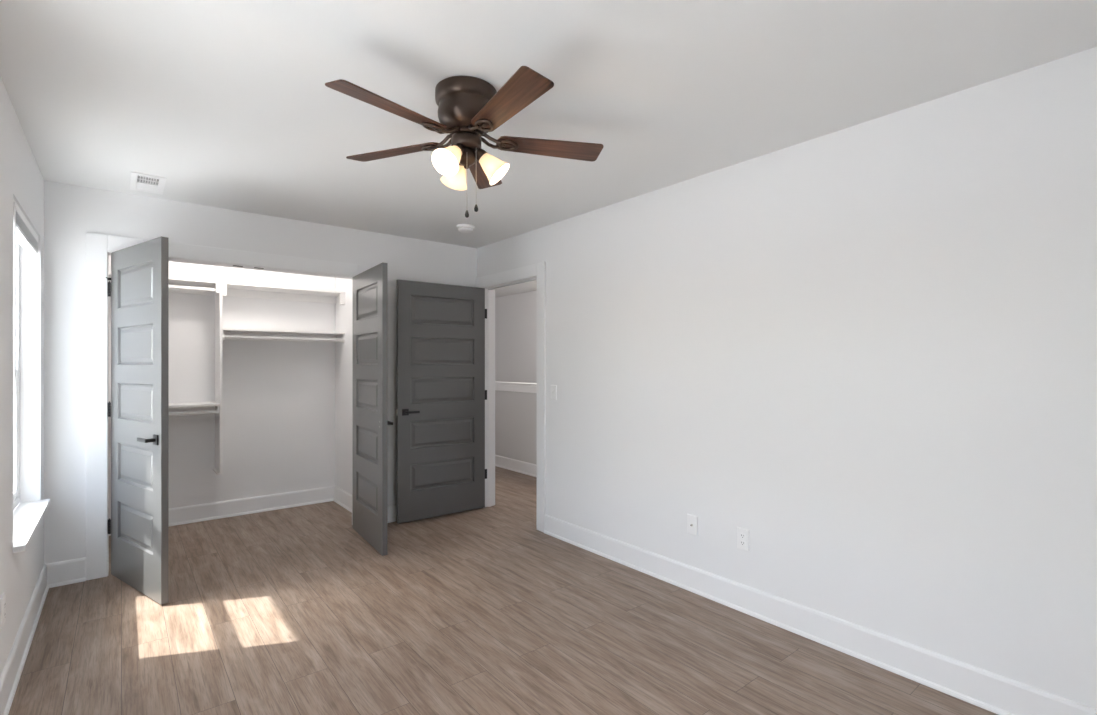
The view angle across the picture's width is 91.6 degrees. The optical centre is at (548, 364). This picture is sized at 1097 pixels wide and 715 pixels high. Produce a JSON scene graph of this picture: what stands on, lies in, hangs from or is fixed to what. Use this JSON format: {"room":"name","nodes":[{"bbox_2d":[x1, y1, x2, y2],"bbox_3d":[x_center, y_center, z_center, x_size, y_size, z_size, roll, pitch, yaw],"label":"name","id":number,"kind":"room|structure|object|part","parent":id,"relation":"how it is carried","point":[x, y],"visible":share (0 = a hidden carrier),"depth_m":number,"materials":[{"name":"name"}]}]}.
{"room":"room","nodes":[
{"label":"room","id":0,"kind":"room"},
{"bbox_2d":[0,77,43,676],"bbox_3d":[-1.791,0.119,1.522,0.170,2.440,6.215,0,0,-39],"label":"wall","id":1,"kind":"structure","parent":0,"point":[21,179],"depth_m":2.40,"materials":[{"name":"white paint"}]},
{"bbox_2d":[0,592,5,628],"bbox_3d":[-2.114,0.954,2.067,0.009,0.116,0.072,0,0,-39],"label":"power outlet","id":2,"kind":"object","parent":1,"relation":"attached to","point":[3,597],"visible":1,"depth_m":2.06,"materials":[{"name":"white plastic"}]},
{"bbox_2d":[0,564,48,714],"bbox_3d":[-1.391,1.268,1.178,0.024,0.142,5.178,0,0,-39],"label":"baseboard","id":3,"kind":"structure","parent":1,"relation":"attached to","point":[13,668],"depth_m":2.37,"materials":[{"name":"white wood"}]},
{"bbox_2d":[13,240,49,552],"bbox_3d":[-2.647,0.036,2.630,0.200,1.535,1.029,0,0,-39],"label":"window","id":4,"kind":"structure","parent":1,"relation":"in","point":[27,516],"depth_m":2.93,"materials":[{"name":"white plastic"}]},
{"bbox_3d":[-2.681,0.386,2.602,0.028,0.707,0.905,0,0,-39],"label":"sash","id":5,"kind":"part","parent":4,"relation":"part of","materials":[{"name":"white plastic"}]},
{"bbox_3d":[-2.696,0.024,2.591,0.075,1.510,0.985,0,0,-39],"label":"frame","id":6,"kind":"part","parent":4,"relation":"part of","materials":[{"name":"white plastic"}]},
{"bbox_2d":[13,199,37,395],"bbox_3d":[-2.623,-0.295,2.649,0.058,0.868,0.969,0,0,-39],"label":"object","id":7,"kind":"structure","parent":4,"relation":"attached to","point":[23,232],"depth_m":2.44,"materials":[{"name":"white plastic"}]},
{"bbox_3d":[-2.626,-0.635,2.647,0.042,0.017,0.961,0,0,-39],"label":"rail","id":8,"kind":"part","parent":7,"relation":"part of","materials":[{"name":"white plastic"}]},
{"bbox_3d":[-2.618,0.791,2.653,0.125,0.025,1.029,0,0,-39],"label":"sill","id":9,"kind":"part","parent":4,"relation":"part of","materials":[{"name":"white ceramic"}]},
{"bbox_2d":[109,255,334,516],"bbox_3d":[-2.529,0.119,4.977,3.000,2.440,0.100,0,0,-39],"label":"wall","id":10,"kind":"structure","parent":0,"point":[278,397],"depth_m":4.79,"materials":[{"name":"white paint"}]},
{"bbox_2d":[169,402,219,407],"bbox_3d":[-3.186,0.333,4.191,0.991,0.019,0.305,0,0,-39],"label":"closet shelf","id":11,"kind":"object","parent":10,"relation":"attached to","point":[188,404],"visible":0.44,"depth_m":4.31,"materials":[{"name":"white wood"}]},
{"bbox_2d":[109,406,218,418],"bbox_3d":[-3.119,0.383,4.107,0.992,0.082,0.060,0,0,-39],"label":"closet rod","id":12,"kind":"object","parent":11,"relation":"attached to","point":[216,411],"visible":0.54,"depth_m":4.30,"materials":[{"name":"white metal"}]},
{"bbox_2d":[212,468,221,474],"bbox_3d":[-2.799,0.905,4.502,0.036,0.012,0.303,0,0,-39],"label":"bracket","id":13,"kind":"object","parent":10,"relation":"attached to","point":[213,469],"visible":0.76,"depth_m":4.46,"materials":[{"name":"white"}]},
{"bbox_2d":[215,283,226,472],"bbox_3d":[-2.783,0.117,4.501,0.077,1.563,0.285,0,0,-39],"label":"divider","id":14,"kind":"object","parent":10,"relation":"attached to","point":[218,297],"depth_m":4.43,"materials":[{"name":"white wood"}]},
{"bbox_3d":[-2.709,-0.615,4.410,0.077,0.097,0.049,0,0,-39],"label":"shelf bracket","id":15,"kind":"part","parent":14,"relation":"part of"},
{"bbox_2d":[109,272,344,296],"bbox_3d":[-2.790,-0.673,4.508,2.006,0.019,0.305,0,0,-39],"label":"closet shelf","id":16,"kind":"object","parent":10,"relation":"attached to","point":[172,280],"visible":0.45,"depth_m":4.62,"materials":[{"name":"white wood"}]},
{"bbox_2d":[109,280,218,293],"bbox_3d":[-3.119,-0.622,4.107,0.992,0.082,0.060,0,0,-39],"label":"closet rod","id":17,"kind":"object","parent":16,"relation":"attached to","point":[170,286],"visible":0.37,"depth_m":4.29,"materials":[{"name":"white metal"}]},
{"bbox_2d":[169,284,335,411],"bbox_3d":[-2.880,-0.126,4.620,2.006,1.076,0.019,0,0,-39],"label":"trim","id":18,"kind":"structure","parent":10,"relation":"attached to","point":[241,293],"depth_m":4.83,"materials":[{"name":"white wood"}]},
{"bbox_2d":[222,328,344,335],"bbox_3d":[-2.396,-0.291,4.824,0.995,0.019,0.305,0,0,-39],"label":"closet shelf","id":19,"kind":"object","parent":10,"relation":"attached to","point":[243,330],"visible":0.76,"depth_m":4.74,"materials":[{"name":"white wood"}]},
{"bbox_2d":[222,330,344,342],"bbox_3d":[-2.329,-0.240,4.740,0.996,0.082,0.060,0,0,-39],"label":"closet rod","id":20,"kind":"object","parent":19,"relation":"attached to","point":[224,336],"visible":0.89,"depth_m":4.70,"materials":[{"name":"white metal"}]},
{"bbox_2d":[109,486,351,535],"bbox_3d":[-2.597,1.268,4.267,2.006,0.142,0.922,0,0,-39],"label":"baseboard","id":21,"kind":"structure","parent":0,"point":[237,507],"depth_m":4.81,"materials":[{"name":"white wood"}]},
{"bbox_2d":[44,180,476,563],"bbox_3d":[-1.885,0.119,4.173,3.000,2.440,0.115,0,0,-39],"label":"wall","id":22,"kind":"structure","parent":0,"point":[70,211],"depth_m":3.37,"materials":[{"name":"white paint"}]},
{"bbox_2d":[106,236,168,604],"bbox_3d":[-2.479,0.311,3.160,0.815,2.032,0.093,0,0,34],"label":"door","id":23,"kind":"structure","parent":22,"relation":"in","point":[138,288],"depth_m":3.11,"materials":[{"name":"grey wood"}]},
{"bbox_3d":[-2.236,0.422,2.973,0.133,0.056,0.058,0,0,34],"label":"handle","id":24,"kind":"part","parent":23,"relation":"part of","materials":[{"name":"black metal"}]},
{"bbox_2d":[46,504,395,587],"bbox_3d":[-1.842,1.268,4.119,3.000,0.142,0.024,0,0,-39],"label":"baseboard","id":25,"kind":"structure","parent":22,"relation":"attached to","point":[61,573],"depth_m":3.25,"materials":[{"name":"white wood"}]},
{"bbox_2d":[86,232,369,580],"bbox_3d":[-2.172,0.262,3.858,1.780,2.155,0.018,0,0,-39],"label":"trim","id":26,"kind":"structure","parent":22,"relation":"attached to","point":[98,246],"depth_m":3.34,"materials":[{"name":"white wood"}]},
{"bbox_2d":[353,262,392,555],"bbox_3d":[-1.344,0.311,4.049,0.095,2.032,0.805,0,0,-35],"label":"door","id":27,"kind":"structure","parent":22,"relation":"in","point":[370,287],"depth_m":3.91,"materials":[{"name":"grey wood"}]},
{"bbox_2d":[335,278,351,494],"bbox_3d":[-1.776,0.119,4.926,0.100,2.440,0.922,0,0,-39],"label":"wall","id":28,"kind":"structure","parent":0,"point":[343,313],"depth_m":5.06,"materials":[{"name":"white paint"}]},
{"bbox_2d":[339,293,344,304],"bbox_3d":[-1.946,-0.613,5.021,0.044,0.100,0.050,0,0,-39],"label":"shelf bracket","id":29,"kind":"object","parent":28,"relation":"attached to","point":[341,296],"visible":1,"depth_m":5.01,"materials":[{"name":"white"}]},
{"bbox_2d":[8,466,997,714],"bbox_3d":[-0.459,1.399,4.233,5.681,0.120,9.020,0,0,-39],"label":"floor","id":30,"kind":"structure","parent":0,"point":[287,611],"depth_m":2.58,"materials":[{"name":"wood"}]},
{"bbox_2d":[495,290,536,382],"bbox_3d":[0.712,0.119,6.914,0.100,2.440,6.100,0,0,-39],"label":"wall","id":31,"kind":"structure","parent":0,"point":[515,314],"depth_m":8.35,"materials":[{"name":"white paint"}]},
{"bbox_2d":[495,390,536,464],"bbox_3d":[-0.041,0.801,6.311,0.110,1.075,6.100,0,0,-39],"label":"wall","id":32,"kind":"structure","parent":0,"point":[515,412],"depth_m":6.67,"materials":[{"name":"grey paint"}]},
{"bbox_2d":[495,455,536,476],"bbox_3d":[-0.515,1.268,5.931,1.106,0.142,6.100,0,0,-39],"label":"baseboard","id":33,"kind":"structure","parent":32,"relation":"attached to","point":[526,468],"depth_m":6.65,"materials":[{"name":"white wood"}]},
{"bbox_2d":[495,381,536,392],"bbox_3d":[-0.041,0.289,6.311,0.160,0.110,6.100,0,0,-39],"label":"trim","id":34,"kind":"structure","parent":32,"relation":"attached to","point":[501,386],"depth_m":6.65,"materials":[{"name":"white wood"}]},
{"bbox_2d":[0,0,1096,297],"bbox_3d":[-0.459,-1.176,4.233,5.681,0.150,9.020,0,0,-39],"label":"ceiling","id":35,"kind":"structure","parent":0,"point":[229,102],"depth_m":2.10,"materials":[{"name":"white paint"}]},
{"bbox_2d":[130,172,165,194],"bbox_3d":[-2.438,-1.097,3.242,0.166,0.008,0.380,0,0,-39],"label":"ceiling vent","id":36,"kind":"object","parent":35,"relation":"in","point":[138,181],"visible":1,"depth_m":3.23,"materials":[{"name":"white plastic"}]},
{"bbox_2d":[325,66,603,217],"bbox_3d":[-0.326,-0.840,2.119,1.103,0.522,1.088,0,0,-39],"label":"ceiling fan","id":37,"kind":"object","parent":35,"relation":"hanging from","point":[469,107],"visible":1,"depth_m":2.06,"materials":[{"name":"brown wood"}]},
{"bbox_3d":[-0.551,-0.906,1.883,0.124,0.006,0.449,15,10,39],"label":"blade","id":38,"kind":"part","parent":37,"relation":"part of","materials":[{"name":"brown wood"}]},
{"bbox_3d":[-0.651,-0.906,2.276,0.449,0.006,0.124,0,12,22],"label":"blade","id":39,"kind":"part","parent":37,"relation":"part of","materials":[{"name":"brown wood"}]},
{"bbox_3d":[-0.383,-0.790,2.050,0.116,0.127,0.127,0,0,28],"label":"lamp shade","id":40,"kind":"part","parent":37,"relation":"part of","materials":[{"name":"white glass"}]},
{"bbox_3d":[-0.373,-0.812,2.070,0.050,0.065,0.065,0,0,28],"label":"bulb","id":41,"kind":"part","parent":37,"relation":"part of","materials":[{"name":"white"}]},
{"bbox_3d":[-0.390,-0.790,2.243,0.116,0.127,0.127,0,0,-32],"label":"lamp shade","id":42,"kind":"part","parent":37,"relation":"part of","materials":[{"name":"white glass"}]},
{"bbox_2d":[452,143,463,155],"bbox_3d":[-0.356,-0.842,2.101,0.052,0.054,0.063,0,0,28],"label":"socket","id":43,"kind":"object","parent":37,"relation":"attached to","point":[459,147],"depth_m":2.08,"materials":[{"name":"brown metal"}]},
{"bbox_2d":[474,148,486,161],"bbox_3d":[-0.277,-0.842,2.151,0.063,0.054,0.052,0,0,-2],"label":"socket","id":44,"kind":"object","parent":37,"relation":"attached to","point":[480,154],"depth_m":2.13,"materials":[{"name":"brown metal"}]},
{"bbox_3d":[-0.309,-0.906,2.492,0.124,0.006,0.449,-12,-1,4],"label":"blade","id":45,"kind":"part","parent":37,"relation":"part of","materials":[{"name":"brown wood"}]},
{"bbox_3d":[-0.220,-0.790,2.152,0.127,0.127,0.116,0,0,-2],"label":"lamp shade","id":46,"kind":"part","parent":37,"relation":"part of","materials":[{"name":"white glass"}]},
{"bbox_3d":[-0.147,-0.906,1.857,0.124,0.006,0.449,14,-7,-32],"label":"blade","id":47,"kind":"part","parent":37,"relation":"part of","materials":[{"name":"brown wood"}]},
{"bbox_3d":[0.003,-0.906,2.234,0.449,0.006,0.124,0,-12,-14],"label":"blade","id":48,"kind":"part","parent":37,"relation":"part of","materials":[{"name":"brown wood"}]},
{"bbox_2d":[457,224,474,232],"bbox_3d":[-0.660,-1.077,4.249,0.144,0.047,0.144,0,0,-39],"label":"smoke detector","id":49,"kind":"object","parent":35,"relation":"attached to","point":[464,228],"visible":1,"depth_m":4.20,"materials":[{"name":"white plastic"}]},
{"bbox_2d":[477,47,1096,708],"bbox_3d":[-0.147,0.119,4.495,0.115,2.440,8.800,0,0,-39],"label":"wall","id":50,"kind":"structure","parent":0,"point":[867,351],"depth_m":2.40,"materials":[{"name":"white paint"}]},
{"bbox_2d":[396,280,486,523],"bbox_3d":[-0.919,0.311,4.715,0.889,2.032,0.151,0,0,-38],"label":"door","id":51,"kind":"structure","parent":50,"relation":"in","point":[441,394],"depth_m":4.66,"materials":[{"name":"grey wood"}]},
{"bbox_3d":[-1.155,0.402,4.473,0.133,0.056,0.058,0,0,-38],"label":"handle","id":52,"kind":"part","parent":51,"relation":"part of","materials":[{"name":"black metal"}]},
{"bbox_2d":[476,262,545,531],"bbox_3d":[-0.302,0.262,4.688,0.151,2.155,1.046,0,0,-39],"label":"trim","id":53,"kind":"structure","parent":50,"relation":"attached to","point":[538,270],"depth_m":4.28,"materials":[{"name":"white wood"}]},
{"bbox_2d":[551,385,556,399],"bbox_3d":[0.035,0.221,4.162,0.016,0.116,0.072,0,0,-39],"label":"light switch","id":54,"kind":"object","parent":50,"relation":"attached to","point":[553,387],"visible":1,"depth_m":4.15,"materials":[{"name":"white plastic"}]},
{"bbox_2d":[687,514,697,535],"bbox_3d":[0.847,0.951,3.150,0.017,0.116,0.072,0,0,-39],"label":"plate","id":55,"kind":"object","parent":50,"relation":"attached to","point":[692,521],"visible":1,"depth_m":3.15,"materials":[{"name":"white plastic"}]},
{"bbox_2d":[737,527,749,551],"bbox_3d":[1.056,0.951,2.895,0.009,0.116,0.072,0,0,-39],"label":"power outlet","id":56,"kind":"object","parent":50,"relation":"attached to","point":[743,535],"visible":1,"depth_m":2.89,"materials":[{"name":"white plastic"}]},
{"bbox_2d":[544,515,1096,714],"bbox_3d":[1.261,1.268,2.628,0.024,0.142,4.124,0,0,-39],"label":"baseboard","id":57,"kind":"structure","parent":50,"relation":"attached to","point":[995,693],"depth_m":2.48,"materials":[{"name":"white wood"}]}
]}

